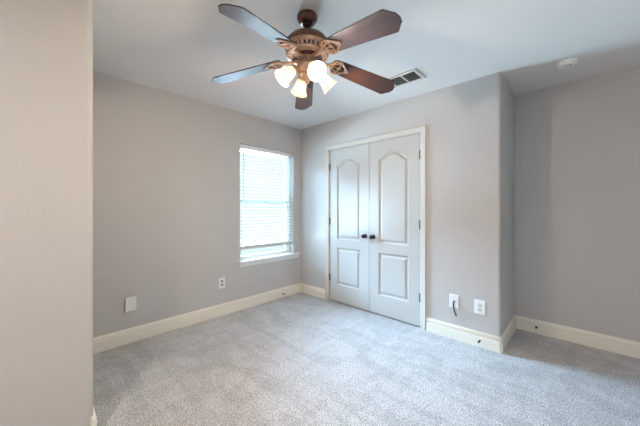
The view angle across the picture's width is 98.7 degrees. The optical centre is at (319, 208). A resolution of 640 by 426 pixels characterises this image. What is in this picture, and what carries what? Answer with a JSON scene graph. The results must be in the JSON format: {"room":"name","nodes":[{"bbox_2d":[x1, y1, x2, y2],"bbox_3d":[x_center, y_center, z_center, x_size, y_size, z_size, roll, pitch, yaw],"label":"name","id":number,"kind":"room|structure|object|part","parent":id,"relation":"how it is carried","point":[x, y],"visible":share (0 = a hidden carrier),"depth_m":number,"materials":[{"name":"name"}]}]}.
{"room":"empty bedroom","nodes":[
{"label":"empty bedroom","id":0,"kind":"room"},
{"bbox_2d":[0,0,92,425],"bbox_3d":[-2.195,0.031,1.282,1.160,2.440,1.630,0,0,43],"label":"wall","id":1,"kind":"structure","parent":0,"point":[46,46],"depth_m":1.34,"materials":[{"name":"beige paint"}]},
{"bbox_2d":[90,407,96,425],"bbox_3d":[-1.630,1.184,1.872,1.168,0.134,0.031,0,0,43],"label":"baseboard","id":2,"kind":"structure","parent":1,"relation":"attached to","point":[93,420],"depth_m":1.48,"materials":[{"name":"white paint"}]},
{"bbox_2d":[93,71,300,337],"bbox_3d":[-1.027,0.031,3.466,0.150,2.440,3.387,0,0,43],"label":"wall","id":3,"kind":"structure","parent":0,"point":[166,165],"depth_m":2.81,"materials":[{"name":"beige paint"}]},
{"bbox_2d":[125,296,135,311],"bbox_3d":[-1.763,0.886,2.561,0.026,0.130,0.086,0,0,43],"label":"cover plate","id":4,"kind":"object","parent":3,"relation":"attached to","point":[130,302],"visible":1,"depth_m":2.55,"materials":[{"name":"grey plastic"}]},
{"bbox_2d":[93,283,324,353],"bbox_3d":[-0.988,1.184,3.031,0.505,0.134,2.570,0,0,43],"label":"baseboard","id":5,"kind":"structure","parent":3,"relation":"attached to","point":[119,338],"depth_m":2.96,"materials":[{"name":"white paint"}]},
{"bbox_2d":[219,277,224,288],"bbox_3d":[-1.149,0.873,3.220,0.010,0.125,0.078,0,0,43],"label":"outlet plate","id":6,"kind":"object","parent":3,"relation":"attached to","point":[221,280],"visible":1,"depth_m":3.22,"materials":[{"name":"white plastic"}]},
{"bbox_2d":[238,149,299,267],"bbox_3d":[-0.704,-0.041,3.780,0.188,1.536,1.004,0,0,43],"label":"window","id":7,"kind":"structure","parent":3,"relation":"in","point":[266,257],"depth_m":3.80,"materials":[{"name":"white paint"}]},
{"bbox_3d":[-0.783,-0.431,3.803,0.024,0.700,0.816,0,0,43],"label":"sash","id":8,"kind":"part","parent":7,"relation":"part of","materials":[{"name":"white paint"}]},
{"bbox_3d":[-0.763,0.264,3.784,0.028,0.767,0.816,0,0,43],"label":"sash","id":9,"kind":"part","parent":7,"relation":"part of","materials":[{"name":"white paint"}]},
{"bbox_3d":[-0.772,-0.067,3.793,0.070,1.485,0.872,0,0,43],"label":"frame","id":10,"kind":"part","parent":7,"relation":"part of","materials":[{"name":"white paint"}]},
{"bbox_2d":[240,144,291,250],"bbox_3d":[-0.716,-0.100,3.740,0.069,1.411,0.862,0,0,43],"label":"window blind","id":11,"kind":"object","parent":7,"relation":"attached to","point":[280,242],"visible":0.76,"depth_m":3.70,"materials":[{"name":"white plastic"}]},
{"bbox_3d":[-0.949,-0.120,3.505,0.054,1.266,0.004,0,0,43],"label":"ladder cord","id":12,"kind":"part","parent":11,"relation":"part of","materials":[{"name":"white fabric"}]},
{"bbox_3d":[-0.722,-0.779,3.745,0.048,0.052,0.860,0,0,43],"label":"head rail","id":13,"kind":"part","parent":11,"relation":"part of","materials":[{"name":"white plastic"}]},
{"bbox_3d":[-0.722,0.516,3.745,0.050,0.023,0.862,0,0,43],"label":"rail","id":14,"kind":"part","parent":11,"relation":"part of","materials":[{"name":"white plastic"}]},
{"bbox_3d":[-0.484,-0.120,3.996,0.054,1.266,0.004,0,0,43],"label":"ladder cord","id":15,"kind":"part","parent":11,"relation":"part of","materials":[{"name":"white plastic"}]},
{"bbox_3d":[-0.678,0.689,3.756,0.117,0.076,1.004,0,0,43],"label":"sill","id":16,"kind":"part","parent":7,"relation":"part of","materials":[{"name":"white paint"}]},
{"bbox_2d":[93,292,639,425],"bbox_3d":[-0.062,1.301,1.490,4.270,0.100,5.167,0,0,43],"label":"floor","id":17,"kind":"structure","parent":0,"point":[298,359],"depth_m":2.05,"materials":[{"name":"carpet"}]},
{"bbox_2d":[93,0,639,128],"bbox_3d":[-0.062,-1.239,1.490,4.270,0.100,5.167,0,0,43],"label":"ceiling","id":18,"kind":"structure","parent":0,"point":[178,47],"depth_m":1.99,"materials":[{"name":"white paint"}]},
{"bbox_2d":[212,3,401,109],"bbox_3d":[-0.059,-0.956,1.660,1.218,0.466,1.240,0,0,43],"label":"ceiling fan","id":19,"kind":"object","parent":18,"relation":"hanging from","point":[307,48],"visible":1,"depth_m":1.60,"materials":[{"name":"brown wood"}]},
{"bbox_3d":[-0.479,-0.884,1.788,0.490,0.006,0.146,-9,11,12],"label":"blade","id":20,"kind":"part","parent":19,"relation":"part of","materials":[{"name":"brown wood"}]},
{"bbox_3d":[-0.286,-0.884,1.347,0.146,0.006,0.490,15,16,28],"label":"blade","id":21,"kind":"part","parent":19,"relation":"part of","materials":[{"name":"wood"}]},
{"bbox_3d":[-0.203,-0.796,1.647,0.128,0.126,0.112,0,0,-23],"label":"lamp shade","id":22,"kind":"part","parent":19,"relation":"part of","materials":[{"name":"white glass"}]},
{"bbox_3d":[-0.131,-0.796,1.825,0.112,0.126,0.128,0,0,-23],"label":"lamp shade","id":23,"kind":"part","parent":19,"relation":"part of","materials":[{"name":"white glass"}]},
{"bbox_3d":[-0.119,-0.884,2.108,0.146,0.006,0.490,-13,-8,-7],"label":"blade","id":24,"kind":"part","parent":19,"relation":"part of","materials":[{"name":"brown wood"}]},
{"bbox_3d":[-0.034,-0.816,1.595,0.046,0.060,0.062,0,0,-23],"label":"bulb","id":25,"kind":"part","parent":19,"relation":"part of","materials":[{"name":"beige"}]},
{"bbox_3d":[-0.026,-0.796,1.575,0.112,0.126,0.128,0,0,-23],"label":"lamp shade","id":26,"kind":"part","parent":19,"relation":"part of","materials":[{"name":"white glass"}]},
{"bbox_3d":[0.046,-0.796,1.753,0.128,0.126,0.112,0,0,-23],"label":"lamp shade","id":27,"kind":"part","parent":19,"relation":"part of","materials":[{"name":"white glass"}]},
{"bbox_3d":[0.194,-0.884,1.393,0.146,0.006,0.490,18,-3,-42],"label":"blade","id":28,"kind":"part","parent":19,"relation":"part of","materials":[{"name":"brown wood"}]},
{"bbox_3d":[0.297,-0.884,1.864,0.490,0.006,0.146,10,-17,-23],"label":"blade","id":29,"kind":"part","parent":19,"relation":"part of","materials":[{"name":"brown wood"}]},
{"bbox_2d":[388,68,425,87],"bbox_3d":[0.773,-1.183,2.506,0.300,0.013,0.220,0,0,43],"label":"ceiling vent","id":30,"kind":"object","parent":18,"relation":"in","point":[413,75],"visible":0.84,"depth_m":2.49,"materials":[{"name":"grey metal"}]},
{"bbox_2d":[556,57,578,69],"bbox_3d":[2.006,-1.169,2.233,0.140,0.040,0.140,0,0,43],"label":"smoke detector","id":31,"kind":"object","parent":18,"relation":"attached to","point":[570,62],"visible":1,"depth_m":2.20,"materials":[{"name":"white plastic"}]},
{"bbox_2d":[301,72,513,336],"bbox_3d":[0.878,0.031,3.513,2.551,2.440,0.697,0,0,43],"label":"wall","id":32,"kind":"structure","parent":0,"point":[469,124],"depth_m":2.65,"materials":[{"name":"beige paint"}]},
{"bbox_2d":[329,143,368,310],"bbox_3d":[0.350,0.224,3.519,0.634,2.021,0.099,0,0,43],"label":"door","id":33,"kind":"structure","parent":32,"relation":"in","point":[349,166],"depth_m":3.52,"materials":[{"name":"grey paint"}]},
{"bbox_2d":[325,125,425,329],"bbox_3d":[0.624,0.199,3.343,1.389,2.104,0.138,0,0,43],"label":"trim","id":34,"kind":"structure","parent":32,"relation":"attached to","point":[421,130],"depth_m":2.90,"materials":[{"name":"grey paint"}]},
{"bbox_2d":[369,134,419,325],"bbox_3d":[0.814,0.224,3.079,0.634,2.021,0.099,0,0,43],"label":"door","id":35,"kind":"structure","parent":32,"relation":"in","point":[394,164],"depth_m":3.07,"materials":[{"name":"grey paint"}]},
{"bbox_2d":[450,294,458,308],"bbox_3d":[1.283,0.890,2.636,0.082,0.128,0.019,0,0,43],"label":"cable plate","id":36,"kind":"object","parent":32,"relation":"attached to","point":[455,298],"visible":0.94,"depth_m":2.63,"materials":[{"name":"white plastic"}]},
{"bbox_2d":[475,299,484,315],"bbox_3d":[1.446,0.895,2.487,0.086,0.130,0.010,0,0,43],"label":"outlet plate","id":37,"kind":"object","parent":32,"relation":"attached to","point":[479,304],"visible":1,"depth_m":2.48,"materials":[{"name":"white plastic"}]},
{"bbox_2d":[426,315,639,358],"bbox_3d":[2.091,1.184,2.352,2.090,0.134,0.714,0,0,43],"label":"baseboard","id":38,"kind":"structure","parent":32,"relation":"attached to","point":[493,343],"depth_m":2.54,"materials":[{"name":"white paint"}]},
{"bbox_2d":[514,66,639,341],"bbox_3d":[1.674,0.031,3.321,4.270,2.440,0.120,0,0,43],"label":"wall","id":39,"kind":"structure","parent":0,"point":[577,143],"depth_m":2.54,"materials":[{"name":"beige paint"}]}
]}

